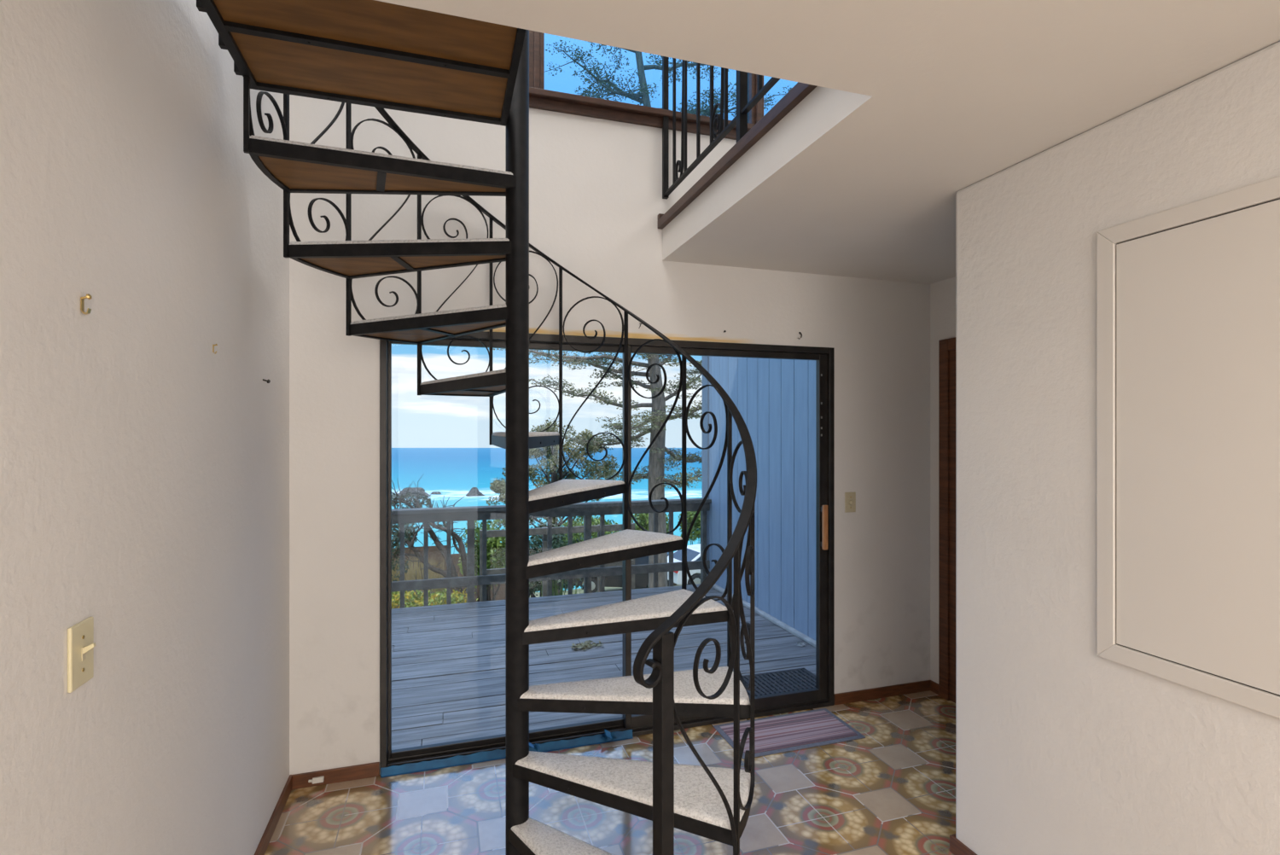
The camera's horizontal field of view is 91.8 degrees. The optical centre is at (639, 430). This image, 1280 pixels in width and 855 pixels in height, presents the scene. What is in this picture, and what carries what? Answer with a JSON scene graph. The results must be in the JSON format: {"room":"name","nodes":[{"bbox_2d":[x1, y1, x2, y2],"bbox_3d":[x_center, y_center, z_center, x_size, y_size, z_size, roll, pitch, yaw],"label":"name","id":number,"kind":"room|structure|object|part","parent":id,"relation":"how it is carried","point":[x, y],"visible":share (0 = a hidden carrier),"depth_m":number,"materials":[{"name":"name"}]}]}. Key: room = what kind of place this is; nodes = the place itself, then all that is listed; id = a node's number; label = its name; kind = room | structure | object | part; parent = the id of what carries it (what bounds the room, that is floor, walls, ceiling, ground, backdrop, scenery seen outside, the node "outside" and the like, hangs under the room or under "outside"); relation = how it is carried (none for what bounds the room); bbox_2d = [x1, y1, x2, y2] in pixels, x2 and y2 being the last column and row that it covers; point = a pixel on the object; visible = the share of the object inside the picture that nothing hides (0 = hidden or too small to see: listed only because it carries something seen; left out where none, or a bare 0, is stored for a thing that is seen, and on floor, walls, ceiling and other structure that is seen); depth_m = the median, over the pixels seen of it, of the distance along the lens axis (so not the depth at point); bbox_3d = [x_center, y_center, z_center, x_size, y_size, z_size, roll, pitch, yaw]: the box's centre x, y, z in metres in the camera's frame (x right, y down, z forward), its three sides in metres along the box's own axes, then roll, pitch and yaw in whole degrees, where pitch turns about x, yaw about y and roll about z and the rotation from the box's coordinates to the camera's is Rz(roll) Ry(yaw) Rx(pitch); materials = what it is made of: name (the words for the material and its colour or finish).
{"room":"stairwell","nodes":[
{"label":"stairwell","id":0,"kind":"room"},
{"bbox_2d":[0,0,289,854],"bbox_3d":[-0.655,-1.050,-0.239,0.120,5.200,6.340,0,0,-18],"label":"wall","id":1,"kind":"structure","parent":0,"point":[144,468],"depth_m":1.36,"materials":[{"name":"paint"}]},
{"bbox_2d":[67,616,95,692],"bbox_3d":[-1.015,0.408,1.139,0.025,0.116,0.076,0,0,-18],"label":"light switch","id":2,"kind":"object","parent":1,"relation":"attached to","point":[81,644],"visible":1,"depth_m":1.13,"materials":[{"name":"beige plastic"}]},
{"bbox_2d":[80,293,92,314],"bbox_3d":[-1.022,-0.234,1.145,0.016,0.038,0.011,0,0,-18],"label":"hook","id":3,"kind":"object","parent":1,"relation":"attached to","point":[88,296],"visible":1,"depth_m":1.14,"materials":[{"name":"gold metal"}]},
{"bbox_2d":[212,343,217,354],"bbox_3d":[-1.232,-0.238,1.798,0.012,0.030,0.008,0,0,-18],"label":"hook","id":4,"kind":"object","parent":1,"relation":"attached to","point":[215,352],"visible":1,"depth_m":1.80,"materials":[{"name":"gold metal"}]},
{"bbox_2d":[254,774,292,854],"bbox_3d":[-0.575,1.520,-0.276,0.012,0.060,6.220,0,0,-18],"label":"baseboard","id":5,"kind":"structure","parent":1,"relation":"attached to","point":[263,845],"depth_m":2.41,"materials":[{"name":"brown wood"}]},
{"bbox_2d":[289,94,930,774],"bbox_3d":[0.731,-1.050,3.462,4.757,5.200,0.120,0,0,-18],"label":"wall","id":6,"kind":"structure","parent":0,"point":[596,200],"depth_m":3.05,"materials":[{"name":"paint"}]},
{"bbox_2d":[291,762,379,789],"bbox_3d":[-1.338,1.520,2.738,0.350,0.060,0.012,0,0,-18],"label":"baseboard","id":7,"kind":"structure","parent":6,"relation":"attached to","point":[370,770],"depth_m":2.73,"materials":[{"name":"brown wood"}]},
{"bbox_2d":[308,775,324,784],"bbox_3d":[-1.411,1.521,2.702,0.060,0.022,0.015,0,0,-18],"label":"cable jack","id":8,"kind":"object","parent":7,"relation":"attached to","point":[319,779],"visible":1,"depth_m":2.70,"materials":[{"name":"white plastic"}]},
{"bbox_2d":[379,331,834,775],"bbox_3d":[-0.051,0.540,3.193,2.376,2.020,0.140,0,0,-18],"label":"door","id":9,"kind":"structure","parent":6,"relation":"in","point":[823,695],"depth_m":3.17,"materials":[{"name":"brown metal"}]},
{"bbox_3d":[-0.608,0.540,3.052,1.172,1.951,0.030,0,0,-18],"label":"fixed sash","id":10,"kind":"part","parent":9,"relation":"part of","materials":[{"name":"clear glass"}]},
{"bbox_2d":[380,729,633,778],"bbox_3d":[-0.596,1.522,2.948,1.178,0.071,0.066,0,0,-18],"label":"tape","id":11,"kind":"object","parent":9,"relation":"attached to","point":[479,757],"visible":0.83,"depth_m":2.93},
{"bbox_3d":[0.489,0.540,3.353,1.190,1.951,0.034,0,0,-18],"label":"sliding sash","id":12,"kind":"part","parent":9,"relation":"part of","materials":[{"name":"clear glass"}]},
{"bbox_3d":[1.037,0.540,3.473,0.030,0.250,0.018,0,0,-18],"label":"pull handle","id":13,"kind":"part","parent":9,"relation":"part of","materials":[{"name":"brown wood"}]},
{"bbox_2d":[529,29,779,199],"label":"railing","id":14,"kind":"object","parent":6,"relation":"in","point":[539,98],"depth_m":3.03,"materials":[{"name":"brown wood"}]},
{"bbox_3d":[0.553,-1.601,3.329,4.337,0.078,0.065,0,0,-18],"label":"sill","id":15,"kind":"part","parent":14,"relation":"part of","materials":[{"name":"brown wood"}]},
{"bbox_3d":[0.130,-1.623,3.186,0.026,0.855,0.026,0,0,-18],"label":"post","id":16,"kind":"part","parent":14,"relation":"part of","materials":[{"name":"black metal"}]},
{"bbox_3d":[0.370,-1.576,2.426,0.036,0.972,1.619,0,0,-18],"label":"guard railing","id":17,"kind":"part","parent":14,"relation":"part of","materials":[{"name":"black metal"}]},
{"bbox_3d":[0.389,-1.570,2.369,0.032,0.960,0.032,0,0,-18],"label":"post","id":18,"kind":"part","parent":14,"relation":"part of","materials":[{"name":"black metal"}]},
{"bbox_2d":[657,81,816,229],"bbox_3d":[0.386,-1.076,2.399,0.086,0.072,1.698,0,0,-18],"label":"trim","id":19,"kind":"structure","parent":6,"relation":"attached to","point":[800,90],"depth_m":2.30,"materials":[{"name":"brown wood"}]},
{"bbox_2d":[844,492,855,512],"bbox_3d":[1.204,0.407,3.537,0.070,0.115,0.021,0,0,-18],"label":"light switch","id":20,"kind":"object","parent":6,"relation":"attached to","point":[850,497],"visible":1,"depth_m":3.54,"materials":[{"name":"beige plastic"}]},
{"bbox_2d":[834,680,930,704],"bbox_3d":[1.415,1.520,3.609,0.661,0.060,0.012,0,0,-18],"label":"baseboard","id":21,"kind":"structure","parent":6,"relation":"attached to","point":[915,687],"depth_m":3.60,"materials":[{"name":"brown wood"}]},
{"bbox_2d":[264,690,955,854],"bbox_3d":[1.630,1.625,0.421,4.877,0.150,6.460,0,0,-18],"label":"floor","id":22,"kind":"structure","parent":0,"point":[891,790],"depth_m":2.56,"materials":[{"name":"tile"}]},
{"bbox_2d":[196,0,756,854],"bbox_3d":[-0.430,-0.285,2.140,1.664,3.670,1.642,0,0,-18],"label":"spiral staircase","id":23,"kind":"structure","parent":22,"relation":"on","point":[381,55],"depth_m":2.08,"materials":[{"name":"black metal"}]},
{"bbox_3d":[-0.359,-0.595,2.292,1.624,2.405,1.289,0,0,22],"label":"handrail","id":24,"kind":"part","parent":23,"relation":"part of","materials":[{"name":"black metal"}]},
{"bbox_3d":[0.056,1.018,1.503,0.090,1.063,0.090,0,0,-37],"label":"newel post","id":25,"kind":"part","parent":23,"relation":"part of","materials":[{"name":"black metal"}]},
{"bbox_2d":[713,708,865,759],"bbox_3d":[0.761,1.546,3.191,0.685,0.009,0.345,0,0,-18],"label":"doormat","id":26,"kind":"object","parent":22,"relation":"on","point":[774,735],"visible":0.98,"depth_m":3.17,"materials":[{"name":"fabric"}]},
{"bbox_2d":[701,355,815,647],"bbox_3d":[1.683,0.365,5.404,1.250,3.670,3.010,0,0,-18],"label":"wall","id":27,"kind":"structure","parent":0,"point":[775,399],"depth_m":5.25,"materials":[{"name":"blue wood"}]},
{"bbox_2d":[375,0,1279,284],"bbox_3d":[1.630,-0.979,0.421,4.637,0.198,6.220,0,0,-18],"label":"ceiling","id":28,"kind":"structure","parent":0,"point":[913,104],"depth_m":1.57,"materials":[{"name":"paint"}]},
{"bbox_2d":[930,276,955,683],"bbox_3d":[2.735,0.335,0.771,0.120,2.430,6.220,0,0,-18],"label":"wall","id":29,"kind":"structure","parent":0,"point":[942,293],"depth_m":3.68,"materials":[{"name":"paint"}]},
{"bbox_2d":[930,680,938,694],"bbox_3d":[1.747,1.520,3.673,0.012,0.060,0.090,0,0,-18],"label":"baseboard","id":30,"kind":"structure","parent":29,"relation":"attached to","point":[933,686],"depth_m":3.67,"materials":[{"name":"brown wood"}]},
{"bbox_2d":[938,337,955,703],"bbox_3d":[1.876,0.510,3.153,0.080,2.080,0.980,0,0,-18],"label":"door","id":31,"kind":"structure","parent":29,"relation":"in","point":[946,346],"depth_m":3.56,"materials":[{"name":"brown wood"}]},
{"bbox_2d":[955,41,1279,854],"bbox_3d":[2.386,0.335,0.034,0.990,2.430,5.025,0,0,-18],"label":"wall","id":32,"kind":"structure","parent":0,"point":[1062,747],"depth_m":1.87,"materials":[{"name":"paint"}]},
{"bbox_2d":[949,833,977,854],"bbox_3d":[2.378,1.520,0.038,1.002,0.060,5.037,0,0,-18],"label":"baseboard","id":33,"kind":"structure","parent":32,"relation":"attached to","point":[957,847],"depth_m":2.25,"materials":[{"name":"brown wood"}]},
{"bbox_2d":[1096,175,1279,718],"bbox_3d":[1.463,0.036,1.290,0.012,1.213,1.017,0,0,-18],"label":"access panel","id":34,"kind":"object","parent":32,"relation":"attached to","point":[1188,295],"visible":1,"depth_m":1.55,"materials":[{"name":"paint"}]},
{"label":"outside","id":35,"kind":"structure","parent":0,"visible":0},
{"bbox_2d":[538,581,581,589],"bbox_3d":[-6.305,9.793,44.220,5.534,3.279,5.103,0,0,-18],"label":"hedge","id":36,"kind":"object","parent":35,"point":[564,583],"visible":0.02,"depth_m":43.32,"materials":[{"name":"green plant"}]},
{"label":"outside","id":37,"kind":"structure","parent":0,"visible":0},
{"bbox_2d":[391,448,701,592],"bbox_3d":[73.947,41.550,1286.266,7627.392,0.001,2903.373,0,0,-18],"label":"sea","id":38,"kind":"structure","parent":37,"point":[450,472],"depth_m":575.33,"materials":[{"name":"liquid"}]},
{"bbox_2d":[397,487,430,496],"bbox_3d":[-144.724,39.356,397.347,24.402,6.388,17.109,0,0,-18],"label":"rock","id":39,"kind":"object","parent":38,"relation":"in","point":[413,492],"visible":0.65,"depth_m":394.07,"materials":[{"name":"grey stone"}]},
{"bbox_2d":[430,491,441,494],"bbox_3d":[-133.907,41.281,408.155,10.024,2.537,7.029,0,0,-18],"label":"rock","id":40,"kind":"object","parent":38,"relation":"in","point":[433,492],"visible":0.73,"depth_m":407.17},
{"bbox_2d":[465,487,484,496],"bbox_3d":[-105.606,39.215,397.386,15.861,6.670,11.121,0,0,-18],"label":"rock","id":41,"kind":"object","parent":38,"relation":"in","point":[474,491],"visible":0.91,"depth_m":395.37,"materials":[{"name":"grey stone"}]},
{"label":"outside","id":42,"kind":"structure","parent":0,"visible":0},
{"bbox_2d":[391,583,815,750],"bbox_3d":[-1.626,1.643,4.279,5.880,0.093,2.860,0,0,-18],"label":"deck","id":43,"kind":"object","parent":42,"point":[448,660],"visible":0.27,"depth_m":4.35,"materials":[{"name":"grey wood"}]},
{"bbox_2d":[391,498,711,608],"bbox_3d":[-2.239,1.406,5.593,6.222,1.388,0.155,0,0,-18],"label":"deck railing","id":44,"kind":"object","parent":43,"relation":"on","point":[470,514],"visible":0.36,"depth_m":5.86,"materials":[{"name":"grey wood"}]},
{"bbox_3d":[-1.594,1.425,5.844,0.064,1.350,0.064,0,0,-18],"label":"post","id":45,"kind":"part","parent":44,"relation":"part of","materials":[{"name":"grey wood"}]},
{"bbox_3d":[-2.067,0.792,5.639,5.860,0.085,0.040,0,0,-18],"label":"rail","id":46,"kind":"part","parent":44,"relation":"part of","materials":[{"name":"grey wood"}]},
{"bbox_3d":[-2.067,1.403,5.639,5.860,0.085,0.040,0,0,-18],"label":"rail","id":47,"kind":"part","parent":44,"relation":"part of","materials":[{"name":"grey wood"}]},
{"bbox_3d":[-2.067,0.731,5.639,5.860,0.038,0.140,0,0,-18],"label":"rail","id":48,"kind":"part","parent":44,"relation":"part of","materials":[{"name":"grey wood"}]},
{"bbox_3d":[-0.522,1.425,6.184,0.064,1.350,0.064,0,0,-18],"label":"post","id":49,"kind":"part","parent":44,"relation":"part of","materials":[{"name":"grey wood"}]},
{"bbox_3d":[0.683,1.425,6.565,0.064,1.350,0.064,0,0,-18],"label":"post","id":50,"kind":"part","parent":44,"relation":"part of","materials":[{"name":"grey wood"}]},
{"bbox_2d":[570,640,603,650],"bbox_3d":[-0.396,1.593,4.609,0.260,0.036,0.190,0,0,-18],"label":"clump","id":51,"kind":"object","parent":43,"relation":"on","point":[586,644],"visible":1,"depth_m":4.60,"materials":[{"name":"green plant"}]},
{"bbox_2d":[742,667,815,697],"bbox_3d":[0.826,1.591,3.838,0.710,0.013,0.440,0,0,-18],"label":"doormat","id":52,"kind":"object","parent":43,"relation":"on","point":[798,678],"visible":0.33,"depth_m":3.93,"materials":[{"name":"black rubber"}]},
{"bbox_2d":[796,642,804,646],"bbox_3d":[1.199,1.591,4.621,0.073,0.025,0.051,0,0,-18],"label":"fallen leaf","id":53,"kind":"object","parent":43,"relation":"on","point":[801,644],"visible":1,"depth_m":4.61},
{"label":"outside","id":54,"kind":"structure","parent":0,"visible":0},
{"bbox_2d":[529,584,681,597],"bbox_3d":[2.838,21.825,24.182,80.000,39.450,34.000,0,0,-18],"label":"ground","id":55,"kind":"structure","parent":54,"point":[607,589],"depth_m":28.51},
{"bbox_2d":[391,554,459,608],"bbox_3d":[-3.595,2.437,9.194,1.762,1.410,1.772,0,0,17],"label":"dry grass","id":56,"kind":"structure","parent":55,"relation":"on","point":[410,575],"depth_m":9.14,"materials":[{"name":"brown plant"}]},
{"bbox_2d":[391,587,477,608],"bbox_3d":[-2.428,1.841,6.738,1.312,0.244,0.628,0,0,-3],"label":"flower bed","id":57,"kind":"object","parent":55,"relation":"on","point":[458,596],"visible":0.54,"depth_m":6.72,"materials":[{"name":"green plant"}]},
{"bbox_2d":[391,473,492,606],"bbox_3d":[-2.465,1.435,7.572,1.575,1.833,0.623,0,0,0],"label":"shrub","id":58,"kind":"object","parent":55,"relation":"on","point":[411,538],"visible":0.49,"depth_m":7.56,"materials":[{"name":"green plant"}]},
{"bbox_2d":[391,545,505,602],"bbox_3d":[-4.152,3.375,13.610,2.644,1.750,0.062,0,0,-18],"label":"fence","id":59,"kind":"object","parent":55,"relation":"on","point":[500,595],"visible":0.17,"depth_m":13.54,"materials":[{"name":"brown wood"}]},
{"bbox_2d":[457,519,505,601],"bbox_3d":[-2.148,2.072,8.859,0.847,1.838,0.950,0,0,-32],"label":"bush","id":60,"kind":"object","parent":55,"relation":"on","point":[496,559],"visible":0.48,"depth_m":8.65,"materials":[{"name":"green plant"}]},
{"bbox_2d":[529,581,541,597],"bbox_3d":[-1.452,2.147,7.723,0.470,0.944,0.485,0,0,-18],"label":"bush","id":61,"kind":"object","parent":55,"relation":"on","point":[532,584],"visible":0.14,"depth_m":7.61,"materials":[{"name":"green plant"}]},
{"bbox_2d":[485,417,621,595],"bbox_3d":[-2.325,2.313,16.980,3.563,5.364,2.700,0,0,-18],"label":"bush","id":62,"kind":"object","parent":55,"relation":"on","point":[497,485],"visible":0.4,"depth_m":16.86,"materials":[{"name":"green plant"}]},
{"bbox_2d":[529,523,583,597],"bbox_3d":[-1.656,2.398,10.614,1.769,1.665,1.918,0,0,-18],"label":"bush","id":63,"kind":"object","parent":55,"relation":"on","point":[535,548],"visible":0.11,"depth_m":10.38,"materials":[{"name":"green plant"}]},
{"bbox_2d":[479,523,634,601],"bbox_3d":[-0.897,1.765,6.985,1.756,1.370,0.100,0,0,-18],"label":"railing","id":64,"kind":"object","parent":55,"relation":"on","point":[491,533],"visible":0.34,"depth_m":6.92,"materials":[{"name":"grey wood"}]},
{"bbox_3d":[-1.711,1.765,6.748,0.060,1.370,0.060,0,0,-18],"label":"post","id":65,"kind":"part","parent":64,"relation":"part of","materials":[{"name":"grey wood"}]},
{"bbox_3d":[-1.060,1.765,6.954,0.060,1.370,0.060,0,0,-18],"label":"post","id":66,"kind":"part","parent":64,"relation":"part of","materials":[{"name":"grey wood"}]},
{"bbox_3d":[-0.888,1.535,6.956,1.696,0.070,0.040,0,0,-18],"label":"rail","id":67,"kind":"part","parent":64,"relation":"part of","materials":[{"name":"grey wood"}]},
{"bbox_3d":[-0.888,1.115,6.956,1.696,0.070,0.040,0,0,-18],"label":"rail","id":68,"kind":"part","parent":64,"relation":"part of","materials":[{"name":"grey wood"}]},
{"bbox_3d":[-0.454,1.765,7.146,0.060,1.370,0.060,0,0,-18],"label":"post","id":69,"kind":"part","parent":64,"relation":"part of","materials":[{"name":"grey wood"}]},
{"bbox_3d":[-0.094,1.765,7.260,0.060,1.370,0.060,0,0,-18],"label":"post","id":70,"kind":"part","parent":64,"relation":"part of","materials":[{"name":"grey wood"}]},
{"bbox_2d":[537,579,580,596],"bbox_3d":[-0.932,2.034,7.410,0.443,0.692,0.669,0,0,30],"label":"tussock","id":71,"kind":"object","parent":55,"relation":"on","point":[561,586],"visible":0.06,"depth_m":7.36,"materials":[{"name":"green plant"}]},
{"bbox_2d":[561,515,619,589],"bbox_3d":[-2.768,6.217,31.933,3.312,4.119,3.318,0,0,-18],"label":"bush","id":72,"kind":"object","parent":55,"relation":"on","point":[595,521],"visible":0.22,"depth_m":31.59,"materials":[{"name":"green plant"}]},
{"bbox_2d":[572,552,677,593],"bbox_3d":[-0.579,6.030,26.998,4.530,1.720,1.840,0,0,7],"label":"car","id":73,"kind":"object","parent":55,"relation":"on","point":[641,579],"visible":0.09,"depth_m":26.14,"materials":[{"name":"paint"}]},
{"bbox_2d":[488,40,791,587],"bbox_3d":[-0.082,-3.394,12.971,7.439,14.348,3.125,0,0,0],"label":"cypress tree","id":74,"kind":"object","parent":55,"relation":"on","point":[656,467],"visible":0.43,"depth_m":12.88,"materials":[{"name":"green plant"}]},
{"bbox_2d":[631,512,669,532],"bbox_3d":[0.444,6.315,34.467,2.418,4.757,2.497,0,0,22],"label":"bush","id":75,"kind":"object","parent":55,"relation":"on","point":[642,519],"visible":0.27,"depth_m":33.97,"materials":[{"name":"green plant"}]},
{"bbox_2d":[667,543,700,585],"bbox_3d":[2.952,5.277,24.494,4.330,1.460,1.840,0,0,-24],"label":"car","id":76,"kind":"object","parent":55,"relation":"on","point":[693,550],"visible":0.17,"depth_m":23.34,"materials":[{"name":"paint"}]},
{"bbox_2d":[677,511,700,545],"bbox_3d":[3.074,6.189,34.429,2.220,4.408,2.177,0,0,-18],"label":"bush","id":77,"kind":"object","parent":55,"relation":"on","point":[690,514],"visible":0.34,"depth_m":33.89,"materials":[{"name":"green plant"}]}
]}

